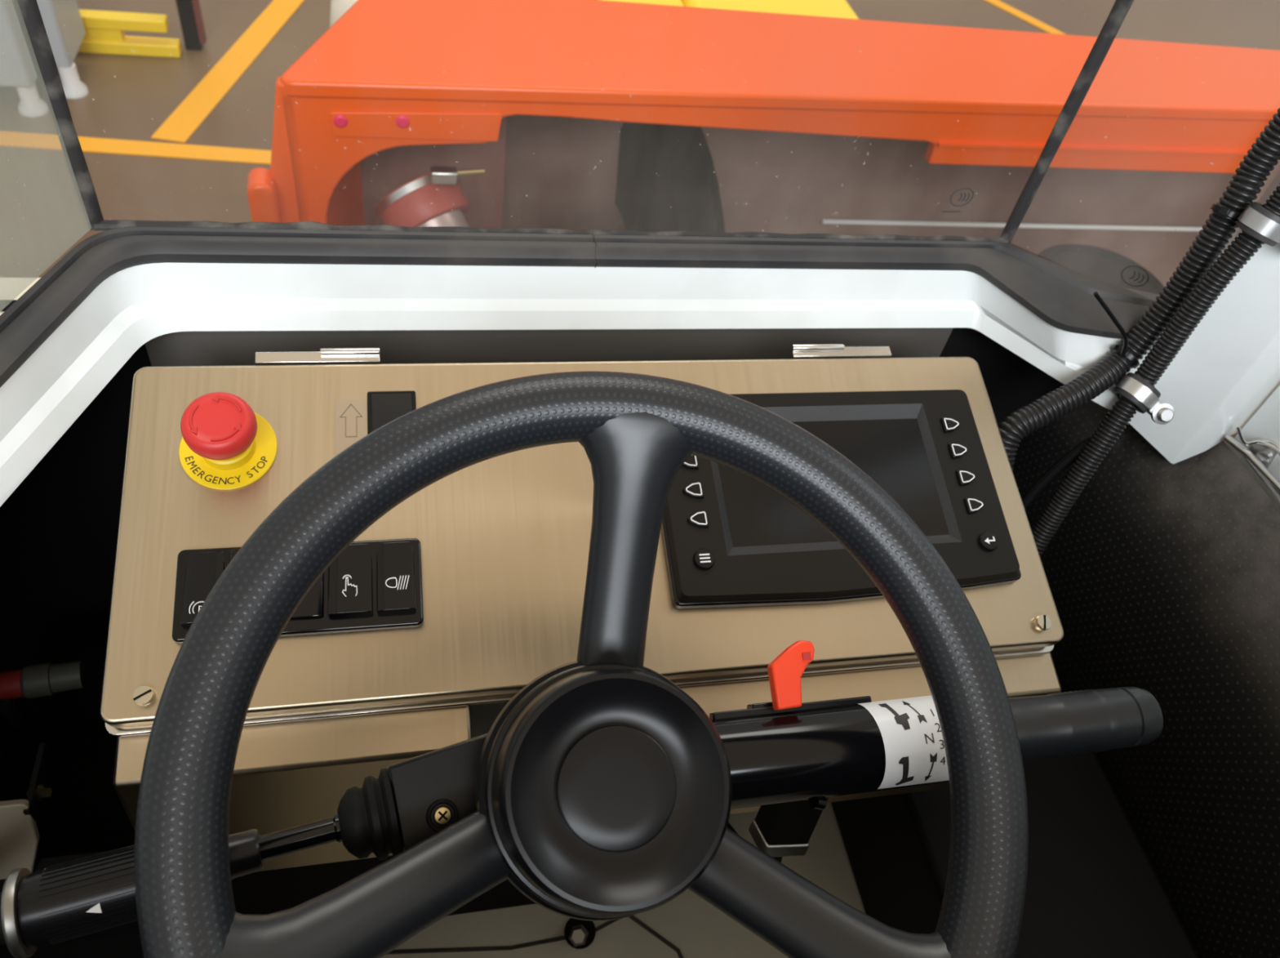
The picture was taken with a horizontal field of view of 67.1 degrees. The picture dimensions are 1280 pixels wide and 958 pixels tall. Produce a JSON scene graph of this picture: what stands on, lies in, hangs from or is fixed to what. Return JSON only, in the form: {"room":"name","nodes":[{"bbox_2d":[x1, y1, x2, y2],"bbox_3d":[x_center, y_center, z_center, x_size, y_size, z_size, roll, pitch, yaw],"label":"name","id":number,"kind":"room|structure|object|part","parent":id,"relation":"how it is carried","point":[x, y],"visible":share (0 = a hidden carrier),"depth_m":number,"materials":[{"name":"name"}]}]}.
{"room":"control cabin","nodes":[
{"label":"control cabin","id":0,"kind":"room"},
{"bbox_2d":[0,299,1064,614],"bbox_3d":[-0.085,0.010,0.920,1.080,0.444,0.010,-2,49,-13],"label":"wall","id":1,"kind":"structure","parent":0,"point":[59,527],"depth_m":0.84,"materials":[{"name":"black plastic"}]},
{"bbox_2d":[0,277,40,315],"bbox_3d":[-0.638,0.255,0.305,0.672,0.010,1.028,-2,49,-13],"label":"trim ledge","id":2,"kind":"object","parent":1,"relation":"attached to","point":[36,280],"depth_m":0.68,"materials":[{"name":"beige paint"}]},
{"bbox_2d":[144,327,953,366],"bbox_3d":[-0.040,-0.087,0.750,0.640,0.085,0.076,-2,49,-13],"label":"trim ledge","id":3,"kind":"object","parent":1,"relation":"attached to","point":[215,348],"visible":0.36,"depth_m":0.76,"materials":[{"name":"grey plastic"}]},
{"bbox_2d":[0,262,1152,506],"bbox_3d":[-0.138,-0.056,0.637,1.265,0.048,0.494,-24,57,-29],"label":"dashboard frame","id":4,"kind":"structure","parent":1,"relation":"attached to","point":[135,305],"depth_m":0.71,"materials":[{"name":"white paint"}]},
{"bbox_2d":[99,343,1063,871],"bbox_3d":[-0.023,0.069,0.673,0.602,0.239,0.262,-2,49,-13],"label":"console","id":5,"kind":"object","parent":4,"relation":"attached to","point":[504,539],"depth_m":0.60,"materials":[{"name":"metal"}]},
{"bbox_3d":[-0.254,-0.030,0.590,0.057,0.049,0.056,22,48,9],"label":"emergency stop button","id":6,"kind":"part","parent":5,"relation":"part of","materials":[{"name":"red plastic"}]},
{"bbox_2d":[172,537,423,643],"bbox_3d":[-0.199,0.064,0.569,0.138,0.023,0.054,-2,49,-13],"label":"switch panel","id":7,"kind":"object","parent":5,"relation":"attached to","point":[373,584],"visible":0.66,"depth_m":0.57,"materials":[{"name":"black plastic"}]},
{"bbox_2d":[335,390,416,455],"bbox_3d":[-0.171,-0.036,0.626,0.051,0.016,0.046,-2,49,-13],"label":"switch","id":8,"kind":"object","parent":5,"relation":"on","point":[355,419],"visible":0.51,"depth_m":0.63,"materials":[{"name":"black plastic"}]},
{"bbox_3d":[-0.186,-0.033,0.623,0.020,0.001,0.043,-2,65,-13],"label":"arrow plate","id":9,"kind":"part","parent":8,"relation":"part of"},
{"bbox_3d":[-0.161,-0.036,0.628,0.031,0.004,0.047,-2,65,-13],"label":"switch frame","id":10,"kind":"part","parent":8,"relation":"part of","materials":[{"name":"black plastic"}]},
{"bbox_2d":[726,796,828,862],"bbox_3d":[0.045,0.257,0.778,0.051,0.325,0.198,-16,53,-23],"label":"pedal","id":11,"kind":"object","parent":5,"relation":"hanging from","point":[780,829],"visible":0.4,"depth_m":0.63,"materials":[{"name":"black"}]},
{"bbox_2d":[661,389,1021,608],"bbox_3d":[0.132,0.007,0.663,0.246,0.054,0.151,-2,49,-13],"label":"monitor","id":12,"kind":"object","parent":5,"relation":"on","point":[730,539],"visible":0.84,"depth_m":0.65,"materials":[{"name":"black plastic"}]},
{"bbox_3d":[-0.065,0.208,0.681,0.080,0.457,0.080,-1,75,-12],"label":"column","id":13,"kind":"structure","parent":5,"relation":"attached to","visible":0},
{"bbox_2d":[17,732,488,946],"bbox_3d":[-0.158,0.166,0.446,0.219,0.050,0.060,-10,51,-19],"label":"stalk","id":14,"kind":"object","parent":13,"relation":"attached to","point":[411,800],"visible":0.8,"depth_m":0.44,"materials":[{"name":"black plastic"}]},
{"bbox_3d":[-0.157,0.166,0.446,0.039,0.013,0.013,-10,77,-19],"label":"rod","id":15,"kind":"part","parent":14,"relation":"part of","materials":[{"name":"black metal"}]},
{"bbox_2d":[134,370,1028,957],"bbox_3d":[-0.009,0.130,0.406,0.373,0.181,0.339,0,49,-11],"label":"steering wheel","id":16,"kind":"object","parent":13,"relation":"attached to","point":[603,788],"visible":1,"depth_m":0.41,"materials":[{"name":"black"}]},
{"bbox_2d":[709,640,1163,809],"bbox_3d":[0.147,0.132,0.526,0.282,0.066,0.074,0,49,-11],"label":"lever","id":17,"kind":"object","parent":13,"relation":"attached to","point":[784,748],"visible":0.78,"depth_m":0.50,"materials":[{"name":"black plastic"}]},
{"bbox_3d":[0.081,0.123,0.517,0.088,0.010,0.005,-4,75,-10],"label":"guide rail","id":18,"kind":"part","parent":17,"relation":"part of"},
{"bbox_2d":[878,700,945,784],"bbox_3d":[0.143,0.137,0.505,0.027,0.015,0.042,-4,75,-10],"label":"print","id":19,"kind":"object","parent":17,"relation":"on","point":[912,750],"depth_m":0.50,"materials":[{"name":"black"}]},
{"bbox_3d":[0.227,0.136,0.535,0.120,0.034,0.034,-4,75,-10],"label":"handle","id":20,"kind":"part","parent":17,"relation":"part of","materials":[{"name":"black plastic"}]},
{"bbox_2d":[0,226,1159,387],"bbox_3d":[-0.131,-0.064,0.604,1.226,0.016,0.442,-25,58,-29],"label":"window","id":21,"kind":"structure","parent":1,"relation":"in","point":[1061,296],"depth_m":0.70,"materials":[{"name":"rubber"}]},
{"bbox_2d":[0,44,91,311],"bbox_3d":[-0.365,-0.259,0.073,0.001,0.970,0.657,14,48,2],"label":"window","id":22,"kind":"structure","parent":21,"relation":"attached to","point":[43,214],"depth_m":0.59,"materials":[{"name":"clear glass"}]},
{"bbox_2d":[12,0,1133,244],"bbox_3d":[0.037,-0.501,0.369,0.702,0.974,0.012,-2,49,-13],"label":"window","id":23,"kind":"structure","parent":21,"relation":"attached to","point":[28,12],"depth_m":0.68,"materials":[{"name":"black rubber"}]},
{"bbox_2d":[941,210,960,212],"bbox_3d":[0.248,-0.213,0.771,0.016,0.002,0.001,-2,49,-13],"label":"print","id":24,"kind":"object","parent":23,"relation":"on","point":[942,211],"depth_m":0.77,"materials":[{"name":"grey"}]},
{"bbox_2d":[1027,136,1164,286],"bbox_3d":[0.446,-0.475,0.421,0.180,0.970,0.001,30,50,16],"label":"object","id":25,"kind":"structure","parent":21,"relation":"attached to","point":[1146,272],"depth_m":0.76,"materials":[{"name":"black"}]},
{"bbox_2d":[381,701,866,957],"bbox_3d":[-0.032,0.600,0.698,1.400,0.030,1.200,-2,49,-13],"label":"floor","id":26,"kind":"structure","parent":0,"point":[688,921],"depth_m":0.86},
{"bbox_2d":[0,659,85,759],"bbox_3d":[-0.473,0.208,0.801,0.071,0.212,0.041,-2,49,-13],"label":"handle","id":27,"kind":"object","parent":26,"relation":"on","point":[46,678],"visible":0.7,"depth_m":0.73,"materials":[{"name":"grey plastic"}]},
{"bbox_2d":[20,659,85,698],"bbox_3d":[-0.444,0.151,0.732,0.040,0.026,0.025,-8,51,-18],"label":"socket","id":28,"kind":"object","parent":27,"relation":"attached to","point":[46,678],"depth_m":0.72,"materials":[{"name":"grey"}]},
{"bbox_2d":[0,607,143,957],"bbox_3d":[-0.412,0.514,0.640,0.280,0.060,0.988,-2,49,-13],"label":"interior wall","id":29,"kind":"structure","parent":26,"relation":"on","point":[95,819],"depth_m":0.84,"materials":[{"name":"black"}]},
{"bbox_2d":[0,850,536,950],"bbox_3d":[-0.254,0.323,0.770,0.620,0.165,0.024,-2,49,-13],"label":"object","id":30,"kind":"object","parent":26,"relation":"on","point":[270,891],"visible":0.11,"depth_m":0.74,"materials":[{"name":"black"}]},
{"bbox_2d":[0,742,71,957],"bbox_3d":[-0.399,0.240,0.542,0.144,0.344,0.250,-25,58,-29],"label":"bracket","id":31,"kind":"object","parent":30,"relation":"attached to","point":[43,809],"visible":0.84,"depth_m":0.66,"materials":[{"name":"black metal"}]},
{"bbox_2d":[0,866,37,957],"bbox_3d":[-0.262,0.184,0.410,0.005,0.036,0.036,-10,51,-19],"label":"washer","id":32,"kind":"object","parent":31,"relation":"in","point":[11,933],"depth_m":0.40,"materials":[{"name":"silver metal"}]},
{"bbox_3d":[-0.469,0.272,0.660,0.114,0.109,0.054,-2,49,-13],"label":"plate","id":33,"kind":"part","parent":31,"relation":"part of","materials":[{"name":"brown paint"}]},
{"bbox_3d":[-0.420,0.225,0.686,0.004,0.064,0.050,-2,49,-13],"label":"plate","id":34,"kind":"part","parent":31,"relation":"part of","materials":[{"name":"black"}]},
{"bbox_2d":[386,915,683,957],"bbox_3d":[-0.180,0.403,0.824,0.572,0.002,0.132,12,48,0],"label":"cable","id":35,"kind":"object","parent":26,"relation":"on","point":[636,919],"depth_m":0.83,"materials":[{"name":"rubber"}]},
{"bbox_2d":[564,917,595,948],"bbox_3d":[-0.051,0.391,0.840,0.028,0.029,0.031,-2,49,-13],"label":"bolt","id":36,"kind":"object","parent":26,"relation":"on","point":[579,933],"visible":0.95,"depth_m":0.84,"materials":[{"name":"black metal"}]},
{"bbox_2d":[0,0,1279,444],"bbox_3d":[-0.944,-1.849,3.841,28.000,0.100,24.000,-2,49,-13],"label":"floor","id":37,"kind":"structure","parent":0,"point":[127,92],"depth_m":3.24,"materials":[{"name":"grey concrete"}]},
{"bbox_2d":[0,0,88,117],"bbox_3d":[-2.290,-1.713,2.378,1.320,1.500,0.380,-2,49,-13],"label":"machine legs","id":38,"kind":"object","parent":37,"relation":"on","point":[62,20],"visible":0.73,"depth_m":2.89,"materials":[{"name":"grey paint"}]},
{"bbox_3d":[-1.711,-1.817,2.524,0.078,1.415,0.240,-2,49,-13],"label":"post","id":39,"kind":"part","parent":38,"relation":"part of","materials":[{"name":"grey paint"}]},
{"bbox_2d":[77,8,182,57],"bbox_3d":[-1.809,-1.478,3.194,0.520,0.122,0.060,-2,49,-13],"label":"barrier","id":40,"kind":"object","parent":37,"relation":"on","point":[104,30],"visible":0.61,"depth_m":3.20,"materials":[{"name":"yellow paint"}]},
{"bbox_3d":[-1.815,-1.505,3.161,0.495,0.040,0.056,-2,49,-13],"label":"rail","id":41,"kind":"part","parent":40,"relation":"part of","materials":[{"name":"yellow paint"}]},
{"bbox_3d":[-1.815,-1.452,3.223,0.520,0.042,0.060,-2,49,-13],"label":"rail","id":42,"kind":"part","parent":40,"relation":"part of","materials":[{"name":"yellow paint"}]},
{"bbox_2d":[77,136,271,164],"bbox_3d":[-3.196,-1.020,2.599,7.025,0.004,0.080,1,49,-10],"label":"floor marking line","id":43,"kind":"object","parent":37,"relation":"on","point":[92,144],"depth_m":2.91,"materials":[{"name":"orange"}]},
{"bbox_2d":[175,0,206,50],"bbox_3d":[-1.443,-1.923,2.864,0.066,1.300,0.050,-2,49,-13],"label":"post","id":44,"kind":"object","parent":37,"relation":"on","point":[189,12],"visible":1,"depth_m":3.27,"materials":[{"name":"black metal"}]},
{"bbox_2d":[151,0,304,142],"bbox_3d":[-1.225,-2.597,4.385,0.100,0.004,4.277,10,48,-2],"label":"floor marking","id":45,"kind":"object","parent":37,"relation":"on","point":[197,105],"depth_m":3.25,"materials":[{"name":"orange"}]},
{"bbox_2d":[329,0,357,27],"bbox_3d":[-0.629,-0.741,2.282,0.140,0.830,0.140,-2,49,-13],"label":"bollard","id":46,"kind":"object","parent":37,"relation":"on","point":[338,7],"visible":0.09,"depth_m":1.97,"materials":[{"name":"beige paint"}]},
{"bbox_2d":[375,166,484,226],"bbox_3d":[-0.346,-0.238,1.886,0.292,0.864,0.161,12,48,0],"label":"coupling","id":47,"kind":"object","parent":37,"relation":"on","point":[410,205],"visible":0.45,"depth_m":1.58,"materials":[{"name":"red plastic"}]},
{"bbox_2d":[601,0,858,19],"bbox_3d":[0.193,-1.287,3.041,0.820,0.660,0.780,-2,49,-13],"label":"vehicle","id":48,"kind":"object","parent":37,"relation":"on","point":[824,8],"visible":0.02,"depth_m":2.62,"materials":[{"name":"yellow paint"}]},
{"bbox_2d":[246,0,1279,284],"bbox_3d":[0.786,-0.499,2.231,3.062,0.986,0.840,-4,50,-14],"label":"chassis","id":49,"kind":"object","parent":37,"relation":"on","point":[686,113],"visible":0.56,"depth_m":1.73,"materials":[{"name":"orange paint"}]},
{"bbox_3d":[-0.510,-0.505,1.713,0.013,0.532,0.364,15,48,2],"label":"panel","id":50,"kind":"part","parent":49,"relation":"part of","materials":[{"name":"orange paint"}]},
{"bbox_3d":[0.864,-0.483,1.978,3.040,0.600,0.025,-4,50,-14],"label":"panel","id":51,"kind":"part","parent":49,"relation":"part of","materials":[{"name":"orange paint"}]},
{"bbox_2d":[984,0,1065,34],"bbox_3d":[1.837,-2.221,4.634,0.069,0.004,2.607,-29,60,-31],"label":"floor marking line","id":52,"kind":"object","parent":37,"relation":"on","point":[997,3],"depth_m":4.62,"materials":[{"name":"orange"}]},
{"bbox_2d":[1037,244,1164,294],"bbox_3d":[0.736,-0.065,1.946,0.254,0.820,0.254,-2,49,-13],"label":"tire","id":53,"kind":"object","parent":37,"relation":"on","point":[1101,264],"visible":0.17,"depth_m":1.69,"materials":[{"name":"black rubber"}]},
{"bbox_2d":[1012,400,1279,957],"bbox_3d":[0.503,0.418,0.697,0.094,0.401,1.085,-2,49,-13],"label":"wall","id":54,"kind":"structure","parent":0,"point":[1163,576],"depth_m":0.81,"materials":[{"name":"plastic"}]},
{"bbox_2d":[831,684,1199,957],"bbox_3d":[0.328,0.409,0.808,0.195,0.160,0.700,-2,49,-13],"label":"floor mat","id":55,"kind":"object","parent":54,"relation":"attached to","point":[1094,890],"depth_m":0.80,"materials":[{"name":"black rubber"}]},
{"bbox_2d":[1243,456,1279,502],"bbox_3d":[0.586,0.297,0.546,0.006,0.006,0.845,-2,49,-13],"label":"trim","id":56,"kind":"structure","parent":54,"relation":"attached to","point":[1277,495],"depth_m":0.79,"materials":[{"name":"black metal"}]},
{"bbox_2d":[1128,160,1279,463],"bbox_3d":[0.549,-0.434,0.485,0.142,1.090,0.162,-2,49,-13],"label":"pillar","id":57,"kind":"structure","parent":0,"point":[1228,366],"depth_m":0.76,"materials":[{"name":"white metal"}]},
{"bbox_2d":[999,107,1279,470],"bbox_3d":[0.389,-0.282,0.505,0.082,1.064,0.254,32,51,17],"label":"corrugated hose","id":58,"kind":"object","parent":57,"relation":"attached to","point":[1264,153],"visible":0.66,"depth_m":0.72,"materials":[{"name":"black plastic"}]},
{"bbox_2d":[1093,291,1139,368],"bbox_3d":[0.357,-0.114,0.729,0.064,0.064,0.023,12,48,0],"label":"cable tie","id":59,"kind":"object","parent":58,"relation":"attached to","point":[1124,351],"visible":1,"depth_m":0.72,"materials":[{"name":"black plastic"}]},
{"bbox_2d":[1209,204,1239,220],"bbox_3d":[0.417,-0.189,0.685,0.025,0.016,0.024,7,48,-5],"label":"cable tie","id":60,"kind":"object","parent":58,"relation":"attached to","point":[1224,211],"visible":0.91,"depth_m":0.68,"materials":[{"name":"black plastic"}]},
{"bbox_2d":[1112,372,1174,424],"bbox_3d":[0.386,-0.061,0.738,0.048,0.034,0.033,38,53,21],"label":"clamp","id":61,"kind":"object","parent":57,"relation":"attached to","point":[1131,386],"visible":1,"depth_m":0.73,"materials":[{"name":"metal"}]},
{"bbox_2d":[1235,201,1279,246],"bbox_3d":[0.438,-0.170,0.661,0.055,0.028,0.033,28,50,14],"label":"clamp","id":62,"kind":"object","parent":57,"relation":"attached to","point":[1259,222],"visible":1,"depth_m":0.65,"materials":[{"name":"metal"}]},
{"bbox_2d":[1031,183,1279,557],"bbox_3d":[0.421,-0.251,0.510,0.036,1.103,0.256,33,51,18],"label":"corrugated hose","id":63,"kind":"object","parent":62,"relation":"attached to","point":[1207,291],"visible":0.68,"depth_m":0.72,"materials":[{"name":"black plastic"}]},
{"bbox_2d":[1021,435,1092,510],"bbox_3d":[0.318,0.053,0.824,0.083,0.245,0.030,-33,61,-33],"label":"cable","id":64,"kind":"object","parent":63,"relation":"attached to","point":[1068,458],"visible":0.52,"depth_m":0.78,"materials":[{"name":"black plastic"}]},
{"bbox_3d":[0.128,0.561,0.147,1.130,0.920,0.020,-2,49,-13],"label":"wall","id":65,"kind":"structure","parent":0,"visible":0},
{"bbox_2d":[1227,385,1279,510],"bbox_3d":[0.638,0.169,0.350,0.010,0.600,0.970,-2,49,-13],"label":"door","id":66,"kind":"structure","parent":65,"relation":"in","point":[1264,424],"depth_m":0.80,"materials":[{"name":"white paint"}]},
{"bbox_2d":[1222,426,1279,493],"bbox_3d":[0.522,-0.004,0.788,0.028,0.031,0.100,-13,52,-21],"label":"pin","id":67,"kind":"object","parent":66,"relation":"attached to","point":[1260,453],"visible":1,"depth_m":0.80,"materials":[{"name":"silver metal"}]},
{"bbox_2d":[1248,439,1279,468],"bbox_3d":[0.519,-0.018,0.803,0.012,0.028,0.028,-27,59,-30],"label":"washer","id":68,"kind":"object","parent":67,"relation":"in","point":[1261,452],"depth_m":0.80,"materials":[{"name":"silver metal"}]}
]}

